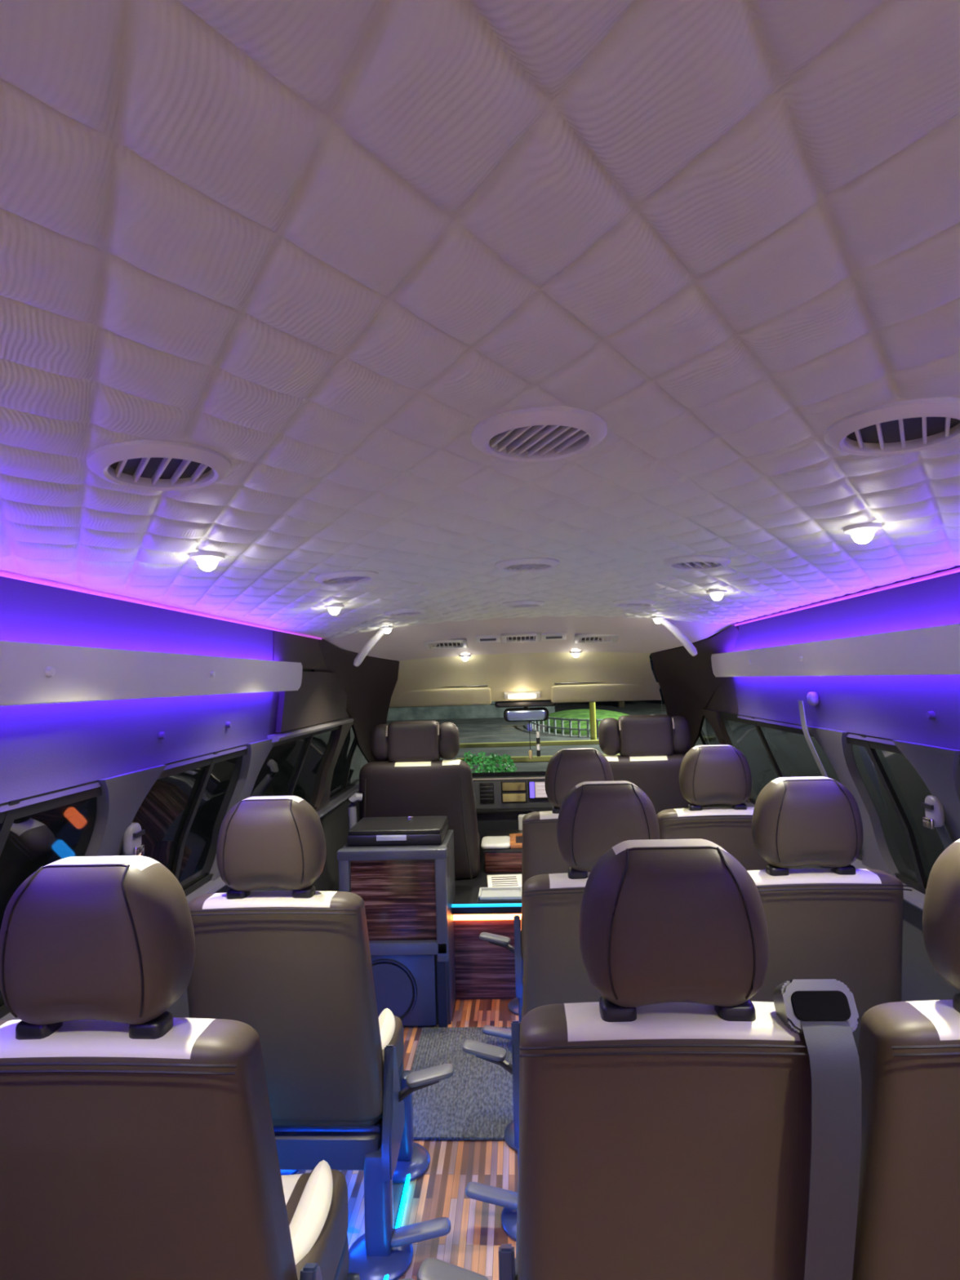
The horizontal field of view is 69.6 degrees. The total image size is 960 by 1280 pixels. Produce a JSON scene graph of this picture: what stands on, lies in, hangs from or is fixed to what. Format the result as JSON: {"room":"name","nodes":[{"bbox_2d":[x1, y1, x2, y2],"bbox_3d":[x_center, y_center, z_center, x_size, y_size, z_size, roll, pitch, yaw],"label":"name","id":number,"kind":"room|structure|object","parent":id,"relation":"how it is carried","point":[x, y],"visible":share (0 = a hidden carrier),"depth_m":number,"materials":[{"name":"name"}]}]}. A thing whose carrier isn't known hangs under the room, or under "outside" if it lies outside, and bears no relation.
{"room":"vehicle interior","nodes":[
{"label":"vehicle interior","id":0,"kind":"room"},
{"bbox_2d":[0,576,273,812],"bbox_3d":[-0.816,0.066,0.948,0.051,0.414,2.910,-2,-3,3],"label":"wall","id":1,"kind":"structure","parent":0,"point":[45,748],"depth_m":1.45,"materials":[{"name":"grey plastic"}]},
{"bbox_2d":[0,640,302,706],"bbox_3d":[-0.757,0.049,1.016,0.066,0.100,3.050,-2,-3,3],"label":"rail","id":2,"kind":"object","parent":1,"relation":"attached to","point":[31,673],"visible":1,"depth_m":1.37,"materials":[{"name":"grey plastic"}]},
{"bbox_2d":[165,791,359,1017],"bbox_3d":[-0.835,1.138,2.012,0.088,0.770,5.150,-2,-3,3],"label":"wall","id":3,"kind":"structure","parent":0,"point":[335,824],"depth_m":3.55,"materials":[{"name":"grey plastic"}]},
{"bbox_2d":[0,774,119,1018],"bbox_3d":[-0.859,0.491,1.121,0.154,0.460,0.740,-2,-3,3],"label":"window","id":4,"kind":"structure","parent":3,"relation":"in","point":[33,837],"depth_m":1.29,"materials":[{"name":"clear glass"}]},
{"bbox_2d":[84,764,166,856],"bbox_3d":[-0.831,0.523,1.519,0.166,0.460,0.250,-2,-3,3],"label":"trim","id":5,"kind":"structure","parent":3,"relation":"attached to","point":[122,795],"depth_m":1.50,"materials":[{"name":"grey plastic"}]},
{"bbox_2d":[123,822,145,855],"bbox_3d":[-0.817,0.591,1.575,0.094,0.341,0.048,-2,-3,3],"label":"belt","id":6,"kind":"object","parent":3,"relation":"attached to","point":[132,846],"visible":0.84,"depth_m":1.56,"materials":[{"name":"grey plastic"}]},
{"bbox_2d":[0,782,359,1020],"bbox_3d":[-0.852,0.756,1.884,0.055,0.030,4.850,-2,-3,3],"label":"trim","id":7,"kind":"structure","parent":3,"relation":"attached to","point":[211,886],"depth_m":2.18,"materials":[{"name":"grey plastic"}]},
{"bbox_2d":[119,742,253,896],"bbox_3d":[-0.817,0.535,1.904,0.154,0.460,0.710,-2,-3,3],"label":"window","id":8,"kind":"structure","parent":3,"relation":"in","point":[183,813],"depth_m":1.94,"materials":[{"name":"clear glass"}]},
{"bbox_2d":[208,738,275,880],"bbox_3d":[-0.790,0.567,2.287,0.166,0.460,0.250,-2,-3,3],"label":"trim","id":9,"kind":"structure","parent":3,"relation":"attached to","point":[253,761],"depth_m":2.24,"materials":[{"name":"grey plastic"}]},
{"bbox_2d":[249,725,339,810],"bbox_3d":[-0.766,0.589,2.861,0.154,0.460,1.090,-2,-3,3],"label":"window","id":10,"kind":"structure","parent":3,"relation":"in","point":[295,766],"depth_m":2.88,"materials":[{"name":"clear glass"}]},
{"bbox_2d":[314,718,355,811],"bbox_3d":[-0.729,0.631,3.434,0.166,0.460,0.270,-2,-3,3],"label":"trim","id":11,"kind":"structure","parent":3,"relation":"attached to","point":[322,800],"depth_m":3.38,"materials":[{"name":"grey plastic"}]},
{"bbox_2d":[329,726,363,801],"bbox_3d":[-0.712,0.646,3.873,0.154,0.460,0.820,-2,-3,3],"label":"window","id":12,"kind":"structure","parent":3,"relation":"in","point":[346,772],"depth_m":3.84,"materials":[{"name":"clear glass"}]},
{"bbox_2d":[311,638,399,762],"bbox_3d":[-0.540,0.447,3.690,0.330,0.845,1.550,-2,-3,3],"label":"trim","id":13,"kind":"structure","parent":3,"relation":"attached to","point":[369,686],"depth_m":3.45,"materials":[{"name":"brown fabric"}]},
{"bbox_2d":[269,630,351,734],"bbox_3d":[-0.702,0.184,3.091,0.059,0.410,1.390,-2,-3,3],"label":"trim","id":14,"kind":"structure","parent":0,"point":[287,647],"depth_m":2.62,"materials":[{"name":"grey plastic"}]},
{"bbox_2d":[266,717,353,742],"bbox_3d":[-0.683,0.369,2.904,0.050,0.026,1.080,-2,-3,3],"label":"trim","id":15,"kind":"structure","parent":14,"relation":"attached to","point":[279,736],"depth_m":2.71,"materials":[{"name":"grey plastic"}]},
{"bbox_2d":[275,671,346,733],"bbox_3d":[-0.685,0.245,2.911,0.037,0.217,0.920,-2,-3,3],"label":"trim","id":16,"kind":"structure","parent":14,"relation":"attached to","point":[320,698],"depth_m":2.79,"materials":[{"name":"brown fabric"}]},
{"bbox_2d":[294,999,518,1279],"bbox_3d":[0.151,1.468,1.213,1.980,0.040,3.750,-2,-3,3],"label":"floor","id":17,"kind":"structure","parent":0,"point":[474,1238],"depth_m":1.88,"materials":[{"name":"brown wood"}]},
{"bbox_2d":[0,855,413,1279],"bbox_3d":[-0.417,0.884,1.132,0.632,1.149,0.569,-2,-3,3],"label":"passenger seat","id":18,"kind":"object","parent":17,"relation":"on","point":[138,1142],"visible":1,"depth_m":0.91,"materials":[{"name":"brown leather"}]},
{"bbox_2d":[280,1168,348,1279],"bbox_3d":[-0.489,1.086,1.191,0.469,0.157,0.400,-2,-3,3],"label":"seat cushion","id":19,"kind":"object","parent":18,"relation":"on","point":[316,1201],"depth_m":1.23,"materials":[{"name":"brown leather"}]},
{"bbox_2d":[186,795,453,1279],"bbox_3d":[-0.387,0.939,1.819,0.632,1.117,0.569,-2,-3,3],"label":"passenger seat","id":20,"kind":"object","parent":17,"relation":"on","point":[294,966],"visible":0.79,"depth_m":1.62,"materials":[{"name":"brown leather"}]},
{"bbox_2d":[272,1015,404,1126],"bbox_3d":[-0.458,1.157,1.877,0.469,0.157,0.400,-2,-3,3],"label":"seat cushion","id":21,"kind":"object","parent":20,"relation":"on","point":[377,1113],"depth_m":1.68,"materials":[{"name":"brown leather"}]},
{"bbox_2d":[337,829,455,1026],"bbox_3d":[-0.337,1.210,2.952,0.446,0.704,0.375,-2,-3,3],"label":"base cabinet","id":22,"kind":"object","parent":17,"relation":"on","point":[407,892],"visible":0.7,"depth_m":2.79,"materials":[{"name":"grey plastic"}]},
{"bbox_2d":[372,963,413,1017],"bbox_3d":[-0.380,1.409,2.763,0.224,0.224,0.010,-2,-3,3],"label":"speaker grille","id":23,"kind":"object","parent":22,"relation":"attached to","point":[393,982],"depth_m":2.76,"materials":[{"name":"grey fabric"}]},
{"bbox_2d":[346,815,448,845],"bbox_3d":[-0.349,0.824,3.009,0.400,0.071,0.305,-2,-3,3],"label":"storage box","id":24,"kind":"object","parent":22,"relation":"on","point":[409,829],"visible":1,"depth_m":2.87,"materials":[{"name":"black plastic"}]},
{"bbox_2d":[383,1173,410,1279],"bbox_3d":[-0.220,1.465,1.509,0.009,0.010,1.050,-2,-3,3],"label":"light strip","id":25,"kind":"object","parent":17,"relation":"on","point":[407,1180],"visible":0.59,"depth_m":1.81,"materials":[{"name":"blue plastic"}]},
{"bbox_2d":[410,1026,513,1140],"bbox_3d":[0.223,1.508,2.391,0.940,0.010,0.660,-2,-3,3],"label":"floor mat","id":26,"kind":"object","parent":17,"relation":"on","point":[476,1103],"visible":0.2,"depth_m":2.30,"materials":[{"name":"grey carpet"}]},
{"bbox_2d":[479,747,613,1053],"bbox_3d":[0.306,0.970,2.723,0.632,1.117,0.569,-2,-3,3],"label":"passenger seat","id":27,"kind":"object","parent":17,"relation":"on","point":[567,768],"visible":0.23,"depth_m":2.50,"materials":[{"name":"brown leather"}]},
{"bbox_2d":[520,916,523,959],"bbox_3d":[0.397,1.183,2.773,0.469,0.157,0.400,-2,-3,3],"label":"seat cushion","id":28,"kind":"object","parent":27,"relation":"on","point":[522,931],"depth_m":2.60,"materials":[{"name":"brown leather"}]},
{"bbox_2d":[462,780,659,1241],"bbox_3d":[0.260,0.924,1.906,0.632,1.117,0.569,-2,-3,3],"label":"passenger seat","id":29,"kind":"object","parent":17,"relation":"on","point":[594,817],"visible":0.38,"depth_m":1.68,"materials":[{"name":"brown leather"}]},
{"bbox_2d":[416,838,861,1279],"bbox_3d":[0.207,0.866,1.142,0.650,1.149,0.595,-2,-3,3],"label":"passenger seat","id":30,"kind":"object","parent":17,"relation":"on","point":[675,1124],"visible":1,"depth_m":0.91,"materials":[{"name":"brown leather"}]},
{"bbox_2d":[515,1183,518,1279],"bbox_3d":[0.297,1.063,1.190,0.469,0.157,0.400,-2,-3,3],"label":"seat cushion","id":31,"kind":"object","parent":30,"relation":"on","point":[517,1238],"depth_m":1.16,"materials":[{"name":"brown leather"}]},
{"bbox_2d":[656,744,768,871],"bbox_3d":[0.876,0.951,2.694,0.469,1.117,0.569,-2,-3,3],"label":"passenger seat","id":32,"kind":"object","parent":17,"relation":"on","point":[717,774],"visible":0.33,"depth_m":2.46,"materials":[{"name":"brown leather"}]},
{"bbox_2d":[747,776,911,1052],"bbox_3d":[0.822,0.906,1.877,0.469,1.117,0.569,-2,-3,3],"label":"passenger seat","id":33,"kind":"object","parent":17,"relation":"on","point":[843,922],"visible":0.42,"depth_m":1.64,"materials":[{"name":"brown leather"}]},
{"bbox_2d":[852,839,959,1279],"bbox_3d":[0.758,0.848,1.111,0.469,1.149,0.569,-2,-3,3],"label":"passenger seat","id":34,"kind":"object","parent":17,"relation":"on","point":[908,1224],"visible":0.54,"depth_m":0.91,"materials":[{"name":"brown leather"}]},
{"bbox_2d":[0,0,959,638],"bbox_3d":[0.080,-0.167,1.171,1.743,0.072,3.565,-2,-3,3],"label":"ceiling","id":35,"kind":"structure","parent":0,"point":[313,246],"depth_m":0.46,"materials":[{"name":"white leather"}]},
{"bbox_2d":[86,439,231,490],"bbox_3d":[-0.354,-0.224,0.769,0.146,0.092,0.146,-1,-3,-8],"label":"ceiling vent","id":36,"kind":"object","parent":35,"relation":"in","point":[144,464],"visible":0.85,"depth_m":0.76,"materials":[{"name":"white plastic"}]},
{"bbox_2d":[0,570,324,639],"bbox_3d":[-0.769,-0.101,1.240,0.009,0.009,3.480,-2,-3,3],"label":"trim","id":37,"kind":"structure","parent":35,"relation":"attached to","point":[4,574],"depth_m":1.47,"materials":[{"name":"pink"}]},
{"bbox_2d":[189,551,225,571],"bbox_3d":[-0.478,-0.136,1.213,0.058,0.030,0.058,-2,-3,3],"label":"recessed light","id":38,"kind":"object","parent":35,"relation":"in","point":[207,561],"visible":1,"depth_m":1.20,"materials":[{"name":"white plastic"}]},
{"bbox_2d":[324,604,344,615],"bbox_3d":[-0.433,-0.089,2.054,0.058,0.030,0.058,-2,-3,3],"label":"recessed light","id":39,"kind":"object","parent":35,"relation":"in","point":[334,609],"visible":0.97,"depth_m":2.04,"materials":[{"name":"white plastic"}]},
{"bbox_2d":[314,569,378,585],"bbox_3d":[-0.309,-0.177,1.601,0.146,0.092,0.146,-1,-3,-8],"label":"ceiling vent","id":40,"kind":"object","parent":35,"relation":"in","point":[348,577],"visible":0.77,"depth_m":1.57,"materials":[{"name":"white plastic"}]},
{"bbox_2d":[380,626,394,633],"bbox_3d":[-0.389,-0.042,2.892,0.058,0.030,0.058,-2,-3,3],"label":"recessed light","id":41,"kind":"object","parent":35,"relation":"in","point":[387,629],"visible":0.94,"depth_m":2.88,"materials":[{"name":"white plastic"}]},
{"bbox_2d":[383,608,425,617],"bbox_3d":[-0.265,-0.131,2.429,0.146,0.092,0.146,-1,-3,-8],"label":"ceiling vent","id":42,"kind":"object","parent":35,"relation":"in","point":[397,612],"visible":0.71,"depth_m":2.39,"materials":[{"name":"white plastic"}]},
{"bbox_2d":[502,600,544,608],"bbox_3d":[0.151,-0.159,2.408,0.146,0.084,0.146,-2,-3,3],"label":"ceiling vent","id":43,"kind":"object","parent":35,"relation":"in","point":[521,603],"visible":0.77,"depth_m":2.37,"materials":[{"name":"white plastic"}]},
{"bbox_2d":[495,556,559,572],"bbox_3d":[0.107,-0.205,1.581,0.146,0.084,0.146,-2,-3,3],"label":"ceiling vent","id":44,"kind":"object","parent":35,"relation":"in","point":[536,563],"visible":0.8,"depth_m":1.55,"materials":[{"name":"white plastic"}]},
{"bbox_2d":[471,406,607,462],"bbox_3d":[0.062,-0.252,0.748,0.146,0.084,0.146,-2,-3,3],"label":"ceiling vent","id":45,"kind":"object","parent":35,"relation":"in","point":[536,434],"visible":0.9,"depth_m":0.73,"materials":[{"name":"white plastic"}]},
{"bbox_2d":[612,599,655,607],"bbox_3d":[0.531,-0.161,2.388,0.146,0.090,0.146,-3,-4,22],"label":"ceiling vent","id":46,"kind":"object","parent":35,"relation":"in","point":[643,602],"visible":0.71,"depth_m":2.35,"materials":[{"name":"white plastic"}]},
{"bbox_2d":[650,615,664,623],"bbox_3d":[0.729,-0.082,2.834,0.058,0.030,0.058,-2,-3,3],"label":"recessed light","id":47,"kind":"object","parent":35,"relation":"in","point":[657,620],"visible":0.94,"depth_m":2.82,"materials":[{"name":"white plastic"}]},
{"bbox_2d":[662,555,730,570],"bbox_3d":[0.486,-0.207,1.560,0.146,0.090,0.146,-3,-4,22],"label":"ceiling vent","id":48,"kind":"object","parent":35,"relation":"in","point":[688,562],"visible":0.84,"depth_m":1.53,"materials":[{"name":"white plastic"}]},
{"bbox_2d":[706,589,727,600],"bbox_3d":[0.685,-0.129,1.997,0.058,0.030,0.058,-2,-3,3],"label":"recessed light","id":49,"kind":"object","parent":35,"relation":"in","point":[716,594],"visible":0.99,"depth_m":1.98,"materials":[{"name":"white plastic"}]},
{"bbox_2d":[732,567,959,626],"bbox_3d":[0.964,-0.158,1.151,0.009,0.009,3.480,-2,-3,3],"label":"light strip","id":50,"kind":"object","parent":35,"relation":"attached to","point":[956,570],"depth_m":1.78,"materials":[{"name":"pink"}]},
{"bbox_2d":[842,522,882,543],"bbox_3d":[0.640,-0.176,1.155,0.058,0.030,0.058,-2,-3,3],"label":"recessed light","id":51,"kind":"object","parent":35,"relation":"in","point":[861,533],"visible":1,"depth_m":1.14,"materials":[{"name":"white plastic"}]},
{"bbox_2d":[823,396,959,455],"bbox_3d":[0.442,-0.254,0.728,0.146,0.090,0.146,-3,-4,22],"label":"ceiling vent","id":52,"kind":"object","parent":35,"relation":"in","point":[899,427],"visible":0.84,"depth_m":0.72,"materials":[{"name":"white plastic"}]},
{"bbox_2d":[471,771,546,777],"bbox_3d":[0.307,1.179,4.431,1.900,0.660,0.030,-2,-3,3],"label":"wall","id":53,"kind":"structure","parent":0,"point":[515,773],"depth_m":4.44,"materials":[{"name":"black plastic"}]},
{"bbox_2d":[386,699,662,773],"bbox_3d":[0.255,0.621,4.156,1.720,0.504,0.783,-2,-3,3],"label":"window","id":54,"kind":"structure","parent":53,"relation":"in","point":[489,743],"depth_m":4.04,"materials":[{"name":"clear glass"}]},
{"bbox_2d":[494,699,556,721],"bbox_3d":[0.254,0.389,3.813,0.340,0.123,0.084,-2,-3,3],"label":"mirror","id":55,"kind":"object","parent":54,"relation":"attached to","point":[526,713],"visible":0.94,"depth_m":3.81,"materials":[{"name":"black mirror"}]},
{"bbox_2d":[506,710,546,720],"bbox_3d":[0.255,0.416,3.817,0.216,0.054,0.006,-2,-3,3],"label":"mirror glass","id":56,"kind":"object","parent":55,"relation":"attached to","point":[512,715],"depth_m":3.81,"materials":[{"name":"silver"}]},
{"bbox_2d":[536,722,540,756],"bbox_3d":[0.327,0.559,3.883,0.020,0.188,0.020,-2,-3,3],"label":"tassel","id":57,"kind":"object","parent":55,"relation":"hanging from","point":[538,745],"visible":1,"depth_m":3.88,"materials":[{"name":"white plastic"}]},
{"bbox_2d":[389,652,661,707],"bbox_3d":[0.208,0.199,3.575,1.510,0.278,0.374,-2,-3,3],"label":"trim","id":58,"kind":"structure","parent":0,"point":[502,673],"depth_m":3.54,"materials":[{"name":"beige plastic"}]},
{"bbox_2d":[391,684,491,707],"bbox_3d":[-0.225,0.302,3.716,0.570,0.112,0.141,-2,-3,3],"label":"sun visor","id":59,"kind":"object","parent":58,"relation":"attached to","point":[474,695],"visible":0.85,"depth_m":3.71,"materials":[{"name":"beige"}]},
{"bbox_2d":[504,691,539,699],"bbox_3d":[0.225,0.296,3.703,0.190,0.039,0.048,-2,-3,3],"label":"dome lamp","id":60,"kind":"object","parent":58,"relation":"attached to","point":[521,695],"visible":1,"depth_m":3.69,"materials":[{"name":"white plastic"}]},
{"bbox_2d":[551,680,660,702],"bbox_3d":[0.664,0.273,3.670,0.570,0.112,0.141,-2,-3,3],"label":"sun visor","id":61,"kind":"object","parent":58,"relation":"attached to","point":[585,692],"visible":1,"depth_m":3.67,"materials":[{"name":"beige"}]},
{"bbox_2d":[323,615,733,661],"bbox_3d":[0.203,-0.014,3.167,1.740,0.171,0.474,-2,-3,3],"label":"ceiling panel","id":62,"kind":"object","parent":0,"point":[639,635],"depth_m":3.12,"materials":[{"name":"beige plastic"}]},
{"bbox_2d":[353,628,392,666],"bbox_3d":[-0.463,0.025,2.975,0.183,0.174,0.036,-3,-3,16],"label":"rail","id":63,"kind":"object","parent":62,"relation":"attached to","point":[371,642],"visible":0.84,"depth_m":2.97,"materials":[{"name":"white plastic"}]},
{"bbox_2d":[423,639,467,649],"bbox_3d":[-0.159,0.020,3.225,0.200,0.039,0.083,-2,-3,3],"label":"rectangular vent","id":64,"kind":"object","parent":62,"relation":"attached to","point":[451,643],"visible":1,"depth_m":3.22,"materials":[{"name":"white plastic"}]},
{"bbox_2d":[475,632,566,643],"bbox_3d":[0.189,-0.010,3.198,0.419,0.039,0.083,-2,-3,3],"label":"rectangular vent","id":65,"kind":"object","parent":62,"relation":"attached to","point":[526,637],"visible":1,"depth_m":3.19,"materials":[{"name":"white plastic"}]},
{"bbox_2d":[573,634,618,644],"bbox_3d":[0.537,-0.007,3.189,0.200,0.039,0.083,-2,-3,3],"label":"rectangular vent","id":66,"kind":"object","parent":62,"relation":"attached to","point":[579,638],"visible":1,"depth_m":3.19,"materials":[{"name":"white plastic"}]},
{"bbox_2d":[659,618,697,656],"bbox_3d":[0.827,-0.017,2.909,0.183,0.174,0.036,-1,-3,-10],"label":"rail","id":67,"kind":"object","parent":62,"relation":"attached to","point":[686,643],"visible":0.8,"depth_m":2.90,"materials":[{"name":"white plastic"}]},
{"bbox_2d":[692,626,738,714],"bbox_3d":[1.123,0.143,3.327,0.059,0.410,0.730,-2,-3,3],"label":"trim","id":68,"kind":"structure","parent":0,"point":[723,699],"depth_m":3.11,"materials":[{"name":"grey plastic"}]},
{"bbox_2d":[706,804,959,1001],"bbox_3d":[1.190,1.071,1.907,0.088,0.770,5.150,-2,-3,3],"label":"wall","id":69,"kind":"structure","parent":0,"point":[920,981],"depth_m":1.90,"materials":[{"name":"grey plastic"}]},
{"bbox_2d":[329,836,521,914],"bbox_3d":[0.266,1.187,3.630,1.900,0.034,1.380,-2,-3,3],"label":"trim","id":70,"kind":"structure","parent":69,"relation":"attached to","point":[467,891],"depth_m":3.10,"materials":[{"name":"black plastic"}]},
{"bbox_2d":[359,720,480,879],"bbox_3d":[-0.296,0.801,3.562,0.589,0.790,0.639,-2,-3,3],"label":"seat","id":71,"kind":"object","parent":70,"relation":"on","point":[414,781],"visible":0.7,"depth_m":3.29,"materials":[{"name":"black leather"}]},
{"bbox_2d":[347,792,362,830],"bbox_3d":[-0.586,0.881,3.277,0.074,0.314,0.069,-2,-3,3],"label":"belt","id":72,"kind":"object","parent":71,"relation":"attached to","point":[352,809],"visible":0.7,"depth_m":3.26,"materials":[{"name":"grey"}]},
{"bbox_2d":[478,886,521,902],"bbox_3d":[0.145,1.126,3.068,0.300,0.023,0.140,-2,-3,3],"label":"tray","id":73,"kind":"object","parent":70,"relation":"on","point":[509,893],"visible":0.5,"depth_m":3.07,"materials":[{"name":"grey plastic"}]},
{"bbox_2d":[483,830,522,872],"bbox_3d":[0.246,1.116,3.675,0.430,0.111,0.470,-2,-3,3],"label":"console","id":74,"kind":"object","parent":70,"relation":"on","point":[509,860],"visible":0.43,"depth_m":3.45,"materials":[{"name":"red wood"}]},
{"bbox_2d":[480,835,510,848],"bbox_3d":[0.083,1.045,3.568,0.150,0.028,0.200,-2,-3,3],"label":"pack","id":75,"kind":"object","parent":74,"relation":"on","point":[492,842],"visible":0.98,"depth_m":3.50,"materials":[{"name":"white plastic"}]},
{"bbox_2d":[509,833,522,848],"bbox_3d":[0.276,1.043,3.598,0.248,0.022,0.240,-2,-3,3],"label":"wooden tray","id":76,"kind":"object","parent":74,"relation":"on","point":[516,839],"visible":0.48,"depth_m":3.58,"materials":[{"name":"orange wood"}]},
{"bbox_2d":[487,874,521,887],"bbox_3d":[0.136,1.144,3.268,0.200,0.011,0.220,-2,-3,-1],"label":"magazine","id":77,"kind":"object","parent":70,"relation":"on","point":[502,880],"visible":0.62,"depth_m":3.27,"materials":[{"name":"white paper"}]},
{"bbox_2d":[491,876,518,886],"bbox_3d":[0.136,1.139,3.266,0.161,0.001,0.155,-2,-3,-1],"label":"print","id":78,"kind":"object","parent":77,"relation":"on","point":[495,881],"depth_m":3.26,"materials":[{"name":"grey paper"}]},
{"bbox_2d":[472,775,554,836],"bbox_3d":[0.295,1.022,4.300,1.660,0.357,0.300,-2,-3,3],"label":"dashboard","id":79,"kind":"object","parent":70,"relation":"on","point":[500,801],"visible":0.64,"depth_m":4.21,"materials":[{"name":"grey plastic"}]},
{"bbox_2d":[480,782,493,803],"bbox_3d":[0.043,0.934,4.222,0.085,0.120,0.014,-2,-3,3],"label":"air vent","id":80,"kind":"object","parent":79,"relation":"attached to","point":[486,789],"depth_m":4.22,"materials":[{"name":"black plastic"}]},
{"bbox_2d":[475,807,552,813],"bbox_3d":[0.289,1.029,4.179,1.500,0.018,0.060,-2,-3,3],"label":"shelf","id":81,"kind":"object","parent":79,"relation":"attached to","point":[479,810],"depth_m":4.17,"materials":[{"name":"black plastic"}]},
{"bbox_2d":[518,810,536,830],"bbox_3d":[0.320,1.075,4.074,0.190,0.115,0.122,-2,-3,3],"label":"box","id":82,"kind":"object","parent":79,"relation":"attached to","point":[521,815],"visible":0.16,"depth_m":4.02,"materials":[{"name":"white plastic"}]},
{"bbox_2d":[528,780,548,799],"bbox_3d":[0.361,0.913,4.198,0.135,0.115,0.020,-2,-3,3],"label":"screen","id":83,"kind":"object","parent":79,"relation":"attached to","point":[536,788],"visible":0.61,"depth_m":4.19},
{"bbox_2d":[598,714,707,814],"bbox_3d":[0.807,0.764,3.505,0.589,0.790,0.639,-2,-3,3],"label":"seat","id":84,"kind":"object","parent":70,"relation":"on","point":[646,744],"visible":0.49,"depth_m":3.23,"materials":[{"name":"black leather"}]},
{"bbox_2d":[451,902,521,907],"bbox_3d":[0.229,1.127,2.942,1.880,0.010,0.012,-2,-3,3],"label":"light strip","id":85,"kind":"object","parent":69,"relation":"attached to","point":[460,905],"depth_m":2.95,"materials":[{"name":"teal plastic"}]},
{"bbox_2d":[453,914,521,919],"bbox_3d":[0.383,1.193,2.986,1.300,0.020,0.010,-2,-3,3],"label":"light strip","id":86,"kind":"object","parent":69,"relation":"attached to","point":[464,917],"visible":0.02,"depth_m":3.00,"materials":[{"name":"white plastic"}]},
{"bbox_2d":[453,913,521,999],"bbox_3d":[0.273,1.394,3.638,1.900,0.380,1.300,-2,-3,3],"label":"cabinet","id":87,"kind":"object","parent":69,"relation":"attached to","point":[483,970],"depth_m":3.00,"materials":[{"name":"red wood"}]},
{"bbox_2d":[651,622,738,754],"bbox_3d":[1.024,0.396,3.609,0.330,0.845,1.550,-2,-3,3],"label":"trim","id":88,"kind":"structure","parent":69,"relation":"attached to","point":[687,682],"depth_m":3.36,"materials":[{"name":"black plastic"}]},
{"bbox_2d":[693,708,719,746],"bbox_3d":[1.226,0.582,3.773,0.154,0.460,0.820,-2,-3,3],"label":"window","id":89,"kind":"structure","parent":69,"relation":"in","point":[708,736],"depth_m":3.67,"materials":[{"name":"clear glass"}]},
{"bbox_2d":[701,708,751,803],"bbox_3d":[1.197,0.567,3.335,0.166,0.460,0.270,-2,-3,3],"label":"trim","id":90,"kind":"structure","parent":69,"relation":"attached to","point":[717,723],"depth_m":3.29,"materials":[{"name":"black plastic"}]},
{"bbox_2d":[715,710,862,861],"bbox_3d":[1.169,0.522,2.707,0.154,0.460,1.200,-2,-3,3],"label":"window","id":91,"kind":"structure","parent":69,"relation":"in","point":[771,752],"depth_m":2.73,"materials":[{"name":"clear glass"}]},
{"bbox_2d":[742,801,924,910],"bbox_3d":[1.169,0.689,1.780,0.055,0.030,4.850,-2,-3,3],"label":"trim","id":92,"kind":"structure","parent":69,"relation":"attached to","point":[914,897],"depth_m":1.86,"materials":[{"name":"grey plastic"}]},
{"bbox_2d":[807,725,899,877],"bbox_3d":[1.130,0.497,2.078,0.166,0.460,0.250,-2,-3,3],"label":"trim","id":93,"kind":"structure","parent":69,"relation":"attached to","point":[876,855],"depth_m":2.04,"materials":[{"name":"grey plastic"}]},
{"bbox_2d":[835,729,954,894],"bbox_3d":[1.123,0.472,1.824,0.154,0.460,0.450,-2,-3,3],"label":"window","id":94,"kind":"structure","parent":69,"relation":"in","point":[895,789],"depth_m":1.85,"materials":[{"name":"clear glass"}]},
{"bbox_2d":[892,740,959,841],"bbox_3d":[1.103,0.468,1.570,0.166,0.460,0.250,-2,-3,3],"label":"trim","id":95,"kind":"structure","parent":69,"relation":"attached to","point":[939,767],"depth_m":1.57,"materials":[{"name":"grey plastic"}]},
{"bbox_2d":[920,795,953,849],"bbox_3d":[1.098,0.536,1.617,0.094,0.341,0.048,-2,-3,3],"label":"belt","id":96,"kind":"object","parent":69,"relation":"attached to","point":[934,818],"visible":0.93,"depth_m":1.61,"materials":[{"name":"grey plastic"}]},
{"bbox_2d":[729,565,959,756],"bbox_3d":[1.009,0.025,1.183,0.051,0.414,3.570,-2,-3,3],"label":"wall","id":97,"kind":"structure","parent":0,"point":[894,707],"depth_m":1.84,"materials":[{"name":"grey plastic"}]},
{"bbox_2d":[797,691,828,777],"bbox_3d":[1.071,0.383,2.133,0.133,0.447,0.084,-2,-3,3],"label":"belt","id":98,"kind":"object","parent":97,"relation":"hanging from","point":[812,698],"visible":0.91,"depth_m":2.14,"materials":[{"name":"grey fabric"}]},
{"bbox_2d":[711,623,959,676],"bbox_3d":[0.955,0.011,1.237,0.066,0.100,3.670,-2,-3,3],"label":"rail","id":99,"kind":"object","parent":97,"relation":"attached to","point":[930,651],"visible":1,"depth_m":1.74,"materials":[{"name":"grey plastic"}]},
{"bbox_2d":[925,711,935,719],"bbox_3d":[1.017,0.170,1.561,0.012,0.020,0.020,-2,-3,3],"label":"button","id":100,"kind":"object","parent":97,"relation":"attached to","point":[931,714],"visible":1,"depth_m":1.55,"materials":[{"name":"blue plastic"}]},
{"label":"outside","id":101,"kind":"structure","parent":0,"visible":0},
{"bbox_2d":[358,692,666,779],"bbox_3d":[2.191,4.363,39.758,120.000,0.100,84.000,-2,-3,3],"label":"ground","id":102,"kind":"structure","parent":101,"point":[664,711],"depth_m":38.87,"materials":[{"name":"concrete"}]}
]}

